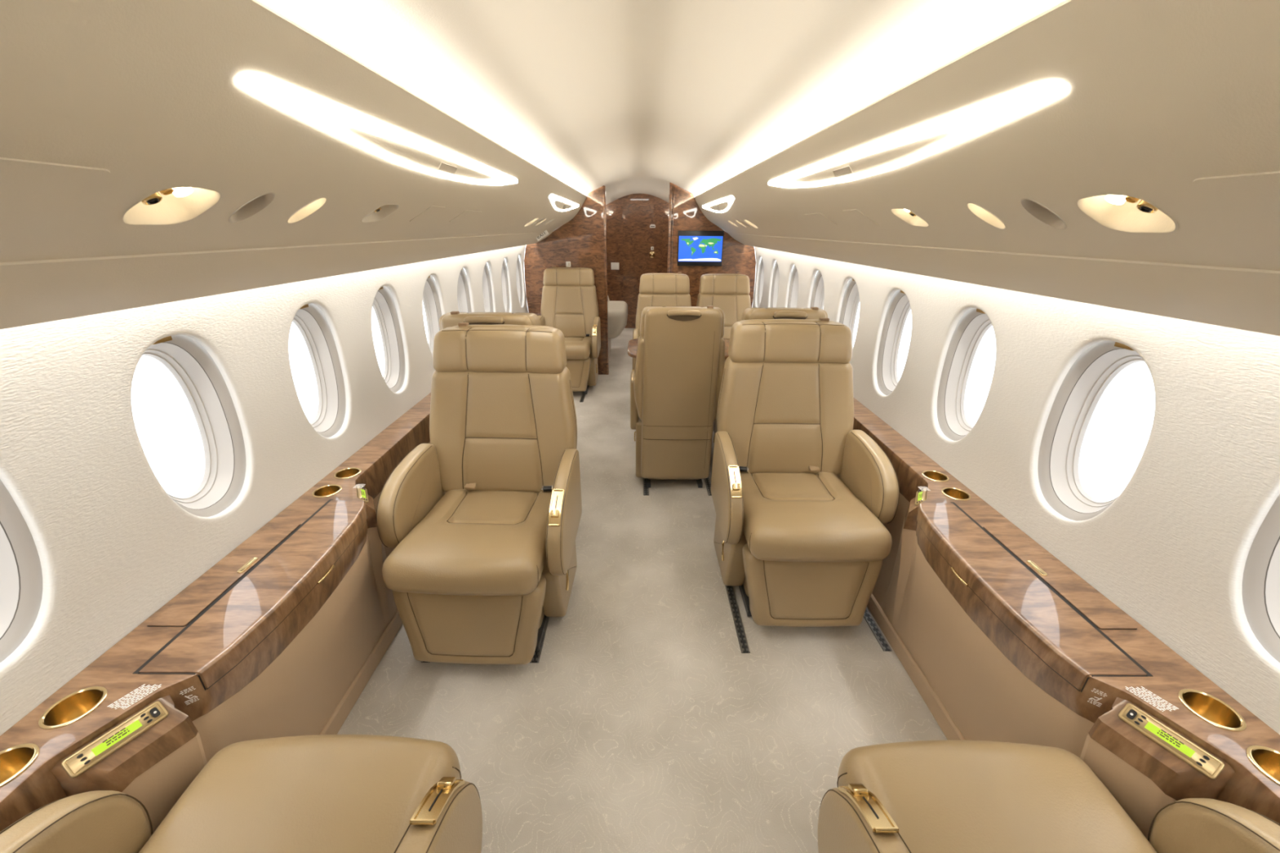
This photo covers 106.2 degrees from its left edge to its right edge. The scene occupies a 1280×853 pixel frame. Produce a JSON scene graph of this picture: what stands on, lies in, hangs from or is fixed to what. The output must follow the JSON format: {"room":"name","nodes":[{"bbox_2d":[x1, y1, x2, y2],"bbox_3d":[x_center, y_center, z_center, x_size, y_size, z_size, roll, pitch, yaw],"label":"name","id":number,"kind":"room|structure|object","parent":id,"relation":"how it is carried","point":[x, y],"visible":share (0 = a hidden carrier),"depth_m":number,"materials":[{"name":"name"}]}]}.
{"room":"aircraft cabin","nodes":[
{"label":"aircraft cabin","id":0,"kind":"room"},
{"bbox_2d":[0,244,528,735],"bbox_3d":[-1.065,-0.158,1.403,0.155,0.900,7.120,0,23,0],"label":"wall","id":1,"kind":"structure","parent":0,"point":[114,548],"depth_m":1.07,"materials":[{"name":"white plastic"}]},
{"bbox_2d":[0,480,42,662],"bbox_3d":[-1.164,0.204,0.750,0.091,0.518,0.324,0,23,0],"label":"window","id":2,"kind":"structure","parent":1,"relation":"in","point":[20,568],"depth_m":0.89,"materials":[{"name":"grey plastic"}]},
{"bbox_2d":[0,157,111,232],"bbox_3d":[-0.690,-0.228,0.472,0.120,0.072,0.254,0,23,0],"label":"access panel","id":3,"kind":"object","parent":1,"relation":"attached to","point":[34,195],"visible":1,"depth_m":0.55,"materials":[{"name":"beige plastic"}]},
{"bbox_2d":[120,186,221,225],"bbox_3d":[-0.691,-0.336,0.707,0.097,0.073,0.128,0,23,0],"label":"light","id":4,"kind":"object","parent":1,"relation":"attached to","point":[175,204],"visible":0.75,"depth_m":0.74,"materials":[{"name":"beige plastic"}]},
{"bbox_2d":[142,334,245,517],"bbox_3d":[-1.166,0.007,1.226,0.091,0.518,0.324,0,23,0],"label":"window","id":5,"kind":"structure","parent":1,"relation":"in","point":[202,382],"depth_m":1.32,"materials":[{"name":"grey plastic"}]},
{"bbox_2d":[228,191,275,222],"bbox_3d":[-0.687,-0.396,0.844,0.093,0.071,0.054,0,23,0],"label":"blank recess","id":6,"kind":"object","parent":1,"relation":"attached to","point":[260,202],"visible":0.45,"depth_m":0.86,"materials":[{"name":"beige plastic"}]},
{"bbox_2d":[121,441,445,836],"bbox_3d":[-0.933,0.569,1.706,0.139,0.527,7.100,0,23,0],"label":"trim","id":7,"kind":"structure","parent":1,"relation":"attached to","point":[298,693],"depth_m":1.27,"materials":[{"name":"beige leather"}]},
{"bbox_2d":[0,314,540,834],"bbox_3d":[-0.970,0.293,1.591,0.276,0.148,7.100,0,23,0],"label":"ledge","id":8,"kind":"object","parent":7,"relation":"on","point":[138,703],"visible":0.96,"depth_m":1.02,"materials":[{"name":"brown wood"}]},
{"bbox_2d":[146,523,301,626],"bbox_3d":[-1.044,0.362,1.239,0.086,0.005,0.396,0,23,0],"label":"tray","id":9,"kind":"object","parent":8,"relation":"on","point":[188,607],"depth_m":1.20,"materials":[{"name":"brown wood"}]},
{"bbox_2d":[0,0,586,329],"bbox_3d":[-0.747,-0.575,1.231,0.535,0.412,7.120,0,23,0],"label":"overhead panel","id":10,"kind":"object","parent":1,"relation":"attached to","point":[146,93],"depth_m":0.72,"materials":[{"name":"beige plastic"}]},
{"bbox_2d":[286,196,326,223],"bbox_3d":[-0.688,-0.454,0.984,0.093,0.071,0.054,0,23,0],"label":"light","id":11,"kind":"object","parent":1,"relation":"attached to","point":[313,206],"visible":0.37,"depth_m":1.01,"materials":[{"name":"beige plastic"}]},
{"bbox_2d":[292,303,346,437],"bbox_3d":[-1.167,-0.191,1.701,0.091,0.518,0.324,0,23,0],"label":"window","id":12,"kind":"structure","parent":1,"relation":"in","point":[309,319],"depth_m":1.80,"materials":[{"name":"grey plastic"}]},
{"bbox_2d":[319,610,402,734],"bbox_3d":[-0.938,0.781,1.794,0.012,0.068,7.120,0,23,0],"label":"baseboard","id":13,"kind":"structure","parent":1,"relation":"attached to","point":[343,709],"depth_m":1.61,"materials":[{"name":"beige leather"}]},
{"bbox_2d":[235,72,517,185],"bbox_3d":[-0.542,-0.741,1.362,0.048,0.067,1.579,0,23,0],"label":"ceiling light","id":14,"kind":"object","parent":1,"relation":"attached to","point":[331,117],"visible":1,"depth_m":0.88,"materials":[{"name":"white plastic"}]},
{"bbox_2d":[437,161,457,173],"bbox_3d":[-0.544,-0.732,1.362,0.014,0.018,0.120,0,23,0],"label":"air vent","id":15,"kind":"object","parent":14,"relation":"attached to","point":[443,166],"depth_m":1.35,"materials":[{"name":"beige plastic"}]},
{"bbox_2d":[360,204,399,222],"bbox_3d":[-0.686,-0.571,1.260,0.086,0.067,0.107,0,23,0],"label":"air vent","id":16,"kind":"object","parent":1,"relation":"attached to","point":[382,211],"visible":0.59,"depth_m":1.30,"materials":[{"name":"beige plastic"}]},
{"bbox_2d":[372,285,404,392],"bbox_3d":[-1.169,-0.388,2.177,0.091,0.518,0.324,0,23,0],"label":"window","id":17,"kind":"structure","parent":1,"relation":"in","point":[384,306],"depth_m":2.28,"materials":[{"name":"grey plastic"}]},
{"bbox_2d":[409,205,444,222],"bbox_3d":[-0.678,-0.679,1.535,0.081,0.049,0.122,0,23,0],"label":"access panel","id":18,"kind":"object","parent":1,"relation":"attached to","point":[432,211],"visible":1,"depth_m":1.53,"materials":[{"name":"beige plastic"}]},
{"bbox_2d":[422,275,441,355],"bbox_3d":[-1.171,-0.586,2.652,0.091,0.518,0.324,0,23,0],"label":"window","id":19,"kind":"structure","parent":1,"relation":"in","point":[431,301],"depth_m":2.74,"materials":[{"name":"grey plastic"}]},
{"bbox_2d":[457,267,471,312],"bbox_3d":[-1.172,-0.783,3.128,0.091,0.518,0.324,0,23,0],"label":"window","id":20,"kind":"structure","parent":1,"relation":"in","point":[463,292],"depth_m":3.21,"materials":[{"name":"grey plastic"}]},
{"bbox_2d":[448,209,481,222],"bbox_3d":[-0.679,-0.821,1.877,0.072,0.044,0.202,0,23,0],"label":"access panel","id":21,"kind":"object","parent":1,"relation":"attached to","point":[467,215],"visible":1,"depth_m":1.86,"materials":[{"name":"beige plastic"}]},
{"bbox_2d":[482,262,493,311],"bbox_3d":[-1.174,-0.981,3.603,0.091,0.518,0.324,0,23,0],"label":"window","id":22,"kind":"structure","parent":1,"relation":"in","point":[486,286],"depth_m":3.70,"materials":[{"name":"grey plastic"}]},
{"bbox_2d":[501,259,509,312],"bbox_3d":[-1.176,-1.179,4.079,0.091,0.518,0.324,0,23,0],"label":"window","id":23,"kind":"structure","parent":1,"relation":"in","point":[504,284],"depth_m":4.19,"materials":[{"name":"grey plastic"}]},
{"bbox_2d":[515,256,522,306],"bbox_3d":[-1.177,-1.376,4.555,0.091,0.518,0.324,0,23,0],"label":"window","id":24,"kind":"structure","parent":1,"relation":"in","point":[518,277],"depth_m":4.67,"materials":[{"name":"grey plastic"}]},
{"bbox_2d":[524,217,538,226],"bbox_3d":[-0.700,-1.326,3.090,0.097,0.073,0.128,0,23,0],"label":"light","id":25,"kind":"object","parent":1,"relation":"attached to","point":[535,219],"visible":0.38,"depth_m":3.14,"materials":[{"name":"beige plastic"}]},
{"bbox_2d":[536,230,549,240],"bbox_3d":[-0.837,-1.636,4.103,0.117,0.098,0.041,0,23,0],"label":"exit sign","id":26,"kind":"object","parent":1,"relation":"attached to","point":[545,233],"visible":0.69,"depth_m":4.09,"materials":[{"name":"white plastic"}]},
{"bbox_2d":[548,194,578,211],"bbox_3d":[-0.562,-1.646,3.583,0.061,0.081,1.535,0,23,0],"label":"ceiling light","id":27,"kind":"object","parent":1,"relation":"attached to","point":[553,197],"visible":0.99,"depth_m":3.41,"materials":[{"name":"white plastic"}]},
{"bbox_2d":[605,193,668,301],"bbox_3d":[-0.008,-2.417,7.133,1.440,1.891,0.050,0,23,0],"label":"wall","id":28,"kind":"structure","parent":0,"point":[614,209],"depth_m":6.98,"materials":[{"name":"brown wood"}]},
{"bbox_2d":[610,262,619,269],"bbox_3d":[-0.368,-2.371,7.108,0.120,0.100,0.029,0,23,0],"label":"wall box","id":29,"kind":"object","parent":28,"relation":"attached to","point":[613,265],"visible":1,"depth_m":7.09,"materials":[{"name":"white plastic"}]},
{"bbox_2d":[622,200,662,328],"bbox_3d":[0.037,-2.351,7.093,0.570,1.800,0.073,0,23,0],"label":"door","id":30,"kind":"structure","parent":28,"relation":"in","point":[642,220],"depth_m":6.98,"materials":[{"name":"brown wood"}]},
{"bbox_2d":[524,182,755,374],"bbox_3d":[0.000,-1.405,4.777,2.266,1.830,0.060,0,23,0],"label":"wall","id":31,"kind":"structure","parent":0,"point":[580,241],"depth_m":4.63,"materials":[{"name":"brown wood"}]},
{"bbox_2d":[565,261,570,266],"bbox_3d":[-0.696,-1.575,4.665,0.045,0.050,0.010,0,23,0],"label":"wall switch","id":32,"kind":"object","parent":31,"relation":"attached to","point":[567,263],"visible":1,"depth_m":4.66,"materials":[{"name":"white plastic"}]},
{"bbox_2d":[602,186,608,374],"bbox_3d":[-0.336,-1.391,4.781,0.022,1.795,0.080,0,23,0],"label":"trim","id":33,"kind":"structure","parent":31,"relation":"attached to","point":[604,187],"depth_m":4.71,"materials":[{"name":"brown wood"}]},
{"bbox_2d":[666,183,672,273],"bbox_3d":[0.278,-1.381,4.743,0.026,1.815,0.022,0,23,0],"label":"trim","id":34,"kind":"structure","parent":31,"relation":"attached to","point":[670,184],"depth_m":4.53,"materials":[{"name":"brown wood"}]},
{"bbox_2d":[671,186,674,273],"bbox_3d":[0.305,-1.376,4.751,0.012,1.800,0.012,0,23,0],"label":"trim","id":35,"kind":"structure","parent":31,"relation":"attached to","point":[673,186],"depth_m":4.54,"materials":[{"name":"brown wood"}]},
{"bbox_2d":[677,230,724,266],"bbox_3d":[0.578,-1.706,4.608,0.430,0.316,0.024,0,23,0],"label":"television","id":36,"kind":"object","parent":31,"relation":"attached to","point":[695,248],"visible":1,"depth_m":4.60,"materials":[{"name":"black plastic"}]},
{"bbox_2d":[337,328,947,852],"bbox_3d":[0.001,0.338,3.005,1.900,0.030,9.690,0,23,0],"label":"floor","id":37,"kind":"structure","parent":0,"point":[642,723],"depth_m":1.59,"materials":[{"name":"carpet"}]},
{"bbox_2d":[0,734,482,852],"bbox_3d":[-0.613,0.715,0.612,0.632,1.088,0.798,0,23,0],"label":"seat","id":38,"kind":"object","parent":37,"relation":"on","point":[316,793],"visible":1,"depth_m":0.84,"materials":[{"name":"beige leather"}]},
{"bbox_2d":[138,734,460,852],"bbox_3d":[-0.614,0.784,0.768,0.498,0.136,0.562,0,23,0],"label":"seat cushion","id":39,"kind":"object","parent":38,"relation":"on","point":[316,793],"depth_m":0.87,"materials":[{"name":"beige leather"}]},
{"bbox_2d":[439,311,541,330],"bbox_3d":[-0.695,-0.143,2.676,0.569,1.088,0.798,0,23,0],"label":"seat","id":40,"kind":"object","parent":37,"relation":"on","point":[452,318],"visible":0.08,"depth_m":2.13,"materials":[{"name":"beige leather"}]},
{"bbox_2d":[529,617,549,662],"bbox_3d":[-0.381,0.736,1.994,0.032,0.006,0.580,0,23,0],"label":"track","id":41,"kind":"object","parent":37,"relation":"on","point":[535,659],"visible":0.14,"depth_m":1.76,"materials":[{"name":"grey metal"}]},
{"bbox_2d":[376,322,582,664],"bbox_3d":[-0.559,0.225,1.794,0.632,1.088,0.798,1,23,2],"label":"seat","id":42,"kind":"object","parent":41,"relation":"on","point":[476,571],"visible":1,"depth_m":1.78,"materials":[{"name":"beige leather"}]},
{"bbox_2d":[382,488,551,595],"bbox_3d":[-0.563,0.384,1.732,0.498,0.136,0.562,1,23,2],"label":"seat cushion","id":43,"kind":"object","parent":42,"relation":"on","point":[468,542],"depth_m":1.57,"materials":[{"name":"beige leather"}]},
{"bbox_2d":[579,391,585,402],"bbox_3d":[-0.525,-0.364,4.638,0.032,0.006,0.750,0,23,0],"label":"track","id":44,"kind":"object","parent":37,"relation":"on","point":[583,396],"visible":0.26,"depth_m":4.39,"materials":[{"name":"grey metal"}]},
{"bbox_2d":[537,266,600,394],"bbox_3d":[-0.681,-0.904,4.508,0.600,1.088,0.798,0,23,0],"label":"seat","id":45,"kind":"object","parent":44,"relation":"on","point":[569,301],"visible":0.7,"depth_m":4.57,"materials":[{"name":"beige leather"}]},
{"bbox_2d":[564,337,591,359],"bbox_3d":[-0.682,-0.745,4.446,0.474,0.136,0.562,0,23,0],"label":"seat cushion","id":46,"kind":"object","parent":45,"relation":"on","point":[576,348],"depth_m":4.22,"materials":[{"name":"beige leather"}]},
{"bbox_2d":[607,294,627,356],"bbox_3d":[-0.420,-1.290,5.689,0.539,0.910,0.840,0,23,0],"label":"toilet","id":47,"kind":"object","parent":37,"relation":"on","point":[617,310],"visible":0.35,"depth_m":5.33,"materials":[{"name":"beige leather"}]},
{"bbox_2d":[608,301,627,338],"bbox_3d":[-0.420,-1.276,5.695,0.539,0.320,0.840,0,23,0],"label":"seat cushion","id":48,"kind":"object","parent":47,"relation":"on","point":[617,310],"depth_m":5.32,"materials":[{"name":"beige leather"}]},
{"bbox_2d":[643,478,648,495],"bbox_3d":[0.035,0.274,3.113,0.032,0.006,0.660,0,23,0],"label":"track","id":49,"kind":"object","parent":37,"relation":"on","point":[646,490],"visible":0.23,"depth_m":2.87,"materials":[{"name":"grey metal"}]},
{"bbox_2d":[632,271,691,369],"bbox_3d":[0.184,-0.685,3.998,0.505,1.088,0.803,2,23,3],"label":"seat","id":50,"kind":"object","parent":37,"relation":"on","point":[655,289],"visible":0.24,"depth_m":4.05,"materials":[{"name":"beige leather"}]},
{"bbox_2d":[630,305,724,488],"bbox_3d":[0.188,-0.221,2.882,0.505,1.088,0.803,-1,23,-4],"label":"seat","id":51,"kind":"object","parent":37,"relation":"on","point":[676,378],"visible":0.98,"depth_m":2.54,"materials":[{"name":"beige leather"}]},
{"bbox_2d":[627,337,729,431],"bbox_3d":[0.441,-0.262,3.542,1.060,0.672,0.540,0,23,0],"label":"seat","id":52,"kind":"object","parent":37,"relation":"on","point":[633,344],"visible":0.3,"depth_m":3.36,"materials":[{"name":"beige leather"}]},
{"bbox_2d":[704,476,711,495],"bbox_3d":[0.415,0.276,3.116,0.032,0.006,0.660,0,23,0],"label":"track","id":53,"kind":"object","parent":37,"relation":"on","point":[707,481],"visible":0.3,"depth_m":2.91,"materials":[{"name":"grey metal"}]},
{"bbox_2d":[696,272,751,338],"bbox_3d":[0.716,-0.681,3.999,0.525,1.088,0.798,0,23,0],"label":"seat","id":54,"kind":"object","parent":37,"relation":"on","point":[729,292],"visible":0.38,"depth_m":4.06,"materials":[{"name":"beige leather"}]},
{"bbox_2d":[724,585,750,653],"bbox_3d":[0.389,0.702,2.088,0.032,0.006,0.685,0,23,0],"label":"track","id":55,"kind":"object","parent":37,"relation":"on","point":[744,646],"visible":0.53,"depth_m":1.91,"materials":[{"name":"grey metal"}]},
{"bbox_2d":[713,306,827,443],"bbox_3d":[0.720,-0.212,2.869,0.525,1.088,0.798,0,23,0],"label":"seat","id":56,"kind":"object","parent":37,"relation":"on","point":[812,313],"visible":0.08,"depth_m":2.33,"materials":[{"name":"beige leather"}]},
{"bbox_2d":[711,317,899,626],"bbox_3d":[0.635,0.166,1.958,0.632,1.088,0.798,0,23,0],"label":"seat","id":57,"kind":"object","parent":37,"relation":"on","point":[803,544],"visible":1,"depth_m":1.95,"materials":[{"name":"beige leather"}]},
{"bbox_2d":[740,471,892,562],"bbox_3d":[0.634,0.325,1.896,0.498,0.136,0.562,0,23,0],"label":"seat cushion","id":58,"kind":"object","parent":57,"relation":"on","point":[788,517],"depth_m":1.72,"materials":[{"name":"beige leather"}]},
{"bbox_2d":[863,607,892,651],"bbox_3d":[0.919,0.703,2.096,0.032,0.006,0.675,0,23,0],"label":"track","id":59,"kind":"object","parent":37,"relation":"on","point":[868,617],"visible":0.3,"depth_m":1.86,"materials":[{"name":"grey metal"}]},
{"bbox_2d":[817,740,1279,852],"bbox_3d":[0.652,0.726,0.610,0.632,1.088,0.798,0,23,0],"label":"seat","id":60,"kind":"object","parent":37,"relation":"on","point":[925,796],"visible":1,"depth_m":0.85,"materials":[{"name":"beige leather"}]},
{"bbox_2d":[837,740,1157,852],"bbox_3d":[0.651,0.794,0.767,0.498,0.136,0.562,0,23,0],"label":"seat cushion","id":61,"kind":"object","parent":60,"relation":"on","point":[941,796],"depth_m":0.88,"materials":[{"name":"beige leather"}]},
{"bbox_2d":[258,0,1063,204],"bbox_3d":[0.014,-1.344,2.306,1.386,0.213,9.690,0,23,0],"label":"ceiling","id":62,"kind":"structure","parent":0,"point":[627,97],"depth_m":1.14,"materials":[{"name":"beige plastic"}]},
{"bbox_2d":[751,246,1279,734],"bbox_3d":[1.090,-0.146,1.416,0.155,0.900,7.120,0,23,0],"label":"wall","id":63,"kind":"structure","parent":0,"point":[1171,550],"depth_m":1.10,"materials":[{"name":"white plastic"}]},
{"bbox_2d":[702,195,734,213],"bbox_3d":[0.579,-1.640,3.589,0.061,0.081,1.535,0,23,0],"label":"ceiling light","id":64,"kind":"object","parent":63,"relation":"attached to","point":[730,199],"visible":1,"depth_m":3.42,"materials":[{"name":"white plastic"}]},
{"bbox_2d":[743,219,758,228],"bbox_3d":[0.718,-1.318,3.098,0.097,0.073,0.128,0,23,0],"label":"light","id":65,"kind":"object","parent":63,"relation":"attached to","point":[745,220],"visible":0.34,"depth_m":3.15,"materials":[{"name":"beige"}]},
{"bbox_2d":[756,257,764,307],"bbox_3d":[1.179,-1.363,4.568,0.091,0.518,0.324,0,23,0],"label":"window","id":66,"kind":"structure","parent":63,"relation":"in","point":[761,277],"depth_m":4.68,"materials":[{"name":"grey plastic"}]},
{"bbox_2d":[770,261,779,307],"bbox_3d":[1.181,-1.166,4.093,0.091,0.518,0.324,0,23,0],"label":"window","id":67,"kind":"structure","parent":63,"relation":"in","point":[775,287],"depth_m":4.20,"materials":[{"name":"grey plastic"}]},
{"bbox_2d":[787,264,798,307],"bbox_3d":[1.183,-0.968,3.617,0.091,0.518,0.324,0,23,0],"label":"window","id":68,"kind":"structure","parent":63,"relation":"in","point":[793,286],"depth_m":3.71,"materials":[{"name":"grey plastic"}]},
{"bbox_2d":[809,270,824,309],"bbox_3d":[1.185,-0.771,3.142,0.091,0.518,0.324,0,23,0],"label":"window","id":69,"kind":"structure","parent":63,"relation":"in","point":[818,291],"depth_m":3.21,"materials":[{"name":"grey plastic"}]},
{"bbox_2d":[804,213,836,225],"bbox_3d":[0.706,-0.813,1.885,0.072,0.044,0.202,0,23,0],"label":"access panel","id":70,"kind":"object","parent":63,"relation":"attached to","point":[820,219],"visible":1,"depth_m":1.87,"materials":[{"name":"beige plastic"}]},
{"bbox_2d":[839,278,859,348],"bbox_3d":[1.186,-0.573,2.666,0.091,0.518,0.324,0,23,0],"label":"window","id":71,"kind":"structure","parent":63,"relation":"in","point":[851,301],"depth_m":2.73,"materials":[{"name":"grey plastic"}]},
{"bbox_2d":[842,208,878,226],"bbox_3d":[0.708,-0.671,1.543,0.081,0.049,0.122,0,23,0],"label":"access panel","id":72,"kind":"object","parent":63,"relation":"attached to","point":[855,214],"visible":1,"depth_m":1.54,"materials":[{"name":"beige plastic"}]},
{"bbox_2d":[876,289,911,395],"bbox_3d":[1.188,-0.376,2.191,0.091,0.518,0.324,0,23,0],"label":"window","id":73,"kind":"structure","parent":63,"relation":"in","point":[899,308],"depth_m":2.29,"materials":[{"name":"grey plastic"}]},
{"bbox_2d":[890,208,929,226],"bbox_3d":[0.717,-0.563,1.268,0.086,0.067,0.107,0,23,0],"label":"light","id":74,"kind":"object","parent":63,"relation":"attached to","point":[907,215],"visible":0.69,"depth_m":1.31,"materials":[{"name":"beige plastic"}]},
{"bbox_2d":[866,593,965,740],"bbox_3d":[0.949,0.791,1.805,0.012,0.068,7.120,0,23,0],"label":"baseboard","id":75,"kind":"structure","parent":63,"relation":"attached to","point":[951,731],"depth_m":1.64,"materials":[{"name":"beige leather"}]},
{"bbox_2d":[768,80,1069,187],"bbox_3d":[0.574,-0.735,1.369,0.048,0.067,1.579,0,23,0],"label":"ceiling light","id":76,"kind":"object","parent":63,"relation":"attached to","point":[967,123],"visible":1,"depth_m":0.89,"materials":[{"name":"white plastic"}]},
{"bbox_2d":[832,165,853,177],"bbox_3d":[0.576,-0.726,1.368,0.014,0.018,0.120,0,23,0],"label":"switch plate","id":77,"kind":"object","parent":76,"relation":"attached to","point":[846,170],"depth_m":1.36,"materials":[{"name":"beige plastic"}]},
{"bbox_2d":[937,307,992,440],"bbox_3d":[1.190,-0.178,1.715,0.091,0.518,0.324,0,23,0],"label":"window","id":78,"kind":"structure","parent":63,"relation":"in","point":[971,327],"depth_m":1.81,"materials":[{"name":"grey plastic"}]},
{"bbox_2d":[966,202,1006,229],"bbox_3d":[0.721,-0.446,0.992,0.093,0.071,0.054,0,23,0],"label":"light","id":79,"kind":"object","parent":63,"relation":"attached to","point":[982,213],"visible":0.33,"depth_m":1.01,"materials":[{"name":"beige plastic"}]},
{"bbox_2d":[693,0,1279,336],"bbox_3d":[0.778,-0.567,1.240,0.535,0.412,7.120,0,23,0],"label":"overhead panel","id":80,"kind":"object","parent":63,"relation":"attached to","point":[1162,96],"depth_m":0.74,"materials":[{"name":"beige plastic"}]},
{"bbox_2d":[837,474,1176,843],"bbox_3d":[0.947,0.579,1.717,0.139,0.527,7.100,0,23,0],"label":"wall panel","id":81,"kind":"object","parent":63,"relation":"attached to","point":[986,696],"depth_m":1.31,"materials":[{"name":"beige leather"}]},
{"bbox_2d":[1020,198,1066,229],"bbox_3d":[0.722,-0.388,0.852,0.093,0.071,0.054,0,23,0],"label":"blank recess","id":82,"kind":"object","parent":63,"relation":"attached to","point":[1038,211],"visible":0.42,"depth_m":0.87,"materials":[{"name":"beige plastic"}]},
{"bbox_2d":[853,397,1279,826],"bbox_3d":[0.988,0.304,1.603,0.276,0.148,7.100,0,23,0],"label":"ledge","id":83,"kind":"object","parent":63,"relation":"attached to","point":[1147,705],"visible":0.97,"depth_m":1.03,"materials":[{"name":"brown wood"}]},
{"bbox_2d":[982,526,1137,629],"bbox_3d":[1.065,0.373,1.251,0.086,0.005,0.396,0,23,0],"label":"tray","id":84,"kind":"object","parent":83,"relation":"on","point":[1096,611],"depth_m":1.21,"materials":[{"name":"brown wood"}]},
{"bbox_2d":[1037,340,1144,520],"bbox_3d":[1.191,0.020,1.239,0.091,0.518,0.324,0,23,0],"label":"window","id":85,"kind":"structure","parent":63,"relation":"in","point":[1079,393],"depth_m":1.33,"materials":[{"name":"grey plastic"}]},
{"bbox_2d":[1075,193,1177,232],"bbox_3d":[0.727,-0.328,0.716,0.097,0.073,0.128,0,23,0],"label":"light","id":86,"kind":"object","parent":63,"relation":"attached to","point":[1117,211],"visible":0.7,"depth_m":0.75,"materials":[{"name":"beige plastic"}]},
{"bbox_2d":[1192,170,1279,242],"bbox_3d":[0.727,-0.221,0.481,0.120,0.072,0.254,0,23,0],"label":"access panel","id":87,"kind":"object","parent":63,"relation":"attached to","point":[1251,201],"visible":1,"depth_m":0.56,"materials":[{"name":"beige plastic"}]},
{"bbox_2d":[1241,494,1279,662],"bbox_3d":[1.193,0.217,0.764,0.091,0.518,0.324,0,23,0],"label":"window","id":88,"kind":"structure","parent":63,"relation":"in","point":[1260,590],"depth_m":0.91,"materials":[{"name":"glass"},{"name":"plastic"}]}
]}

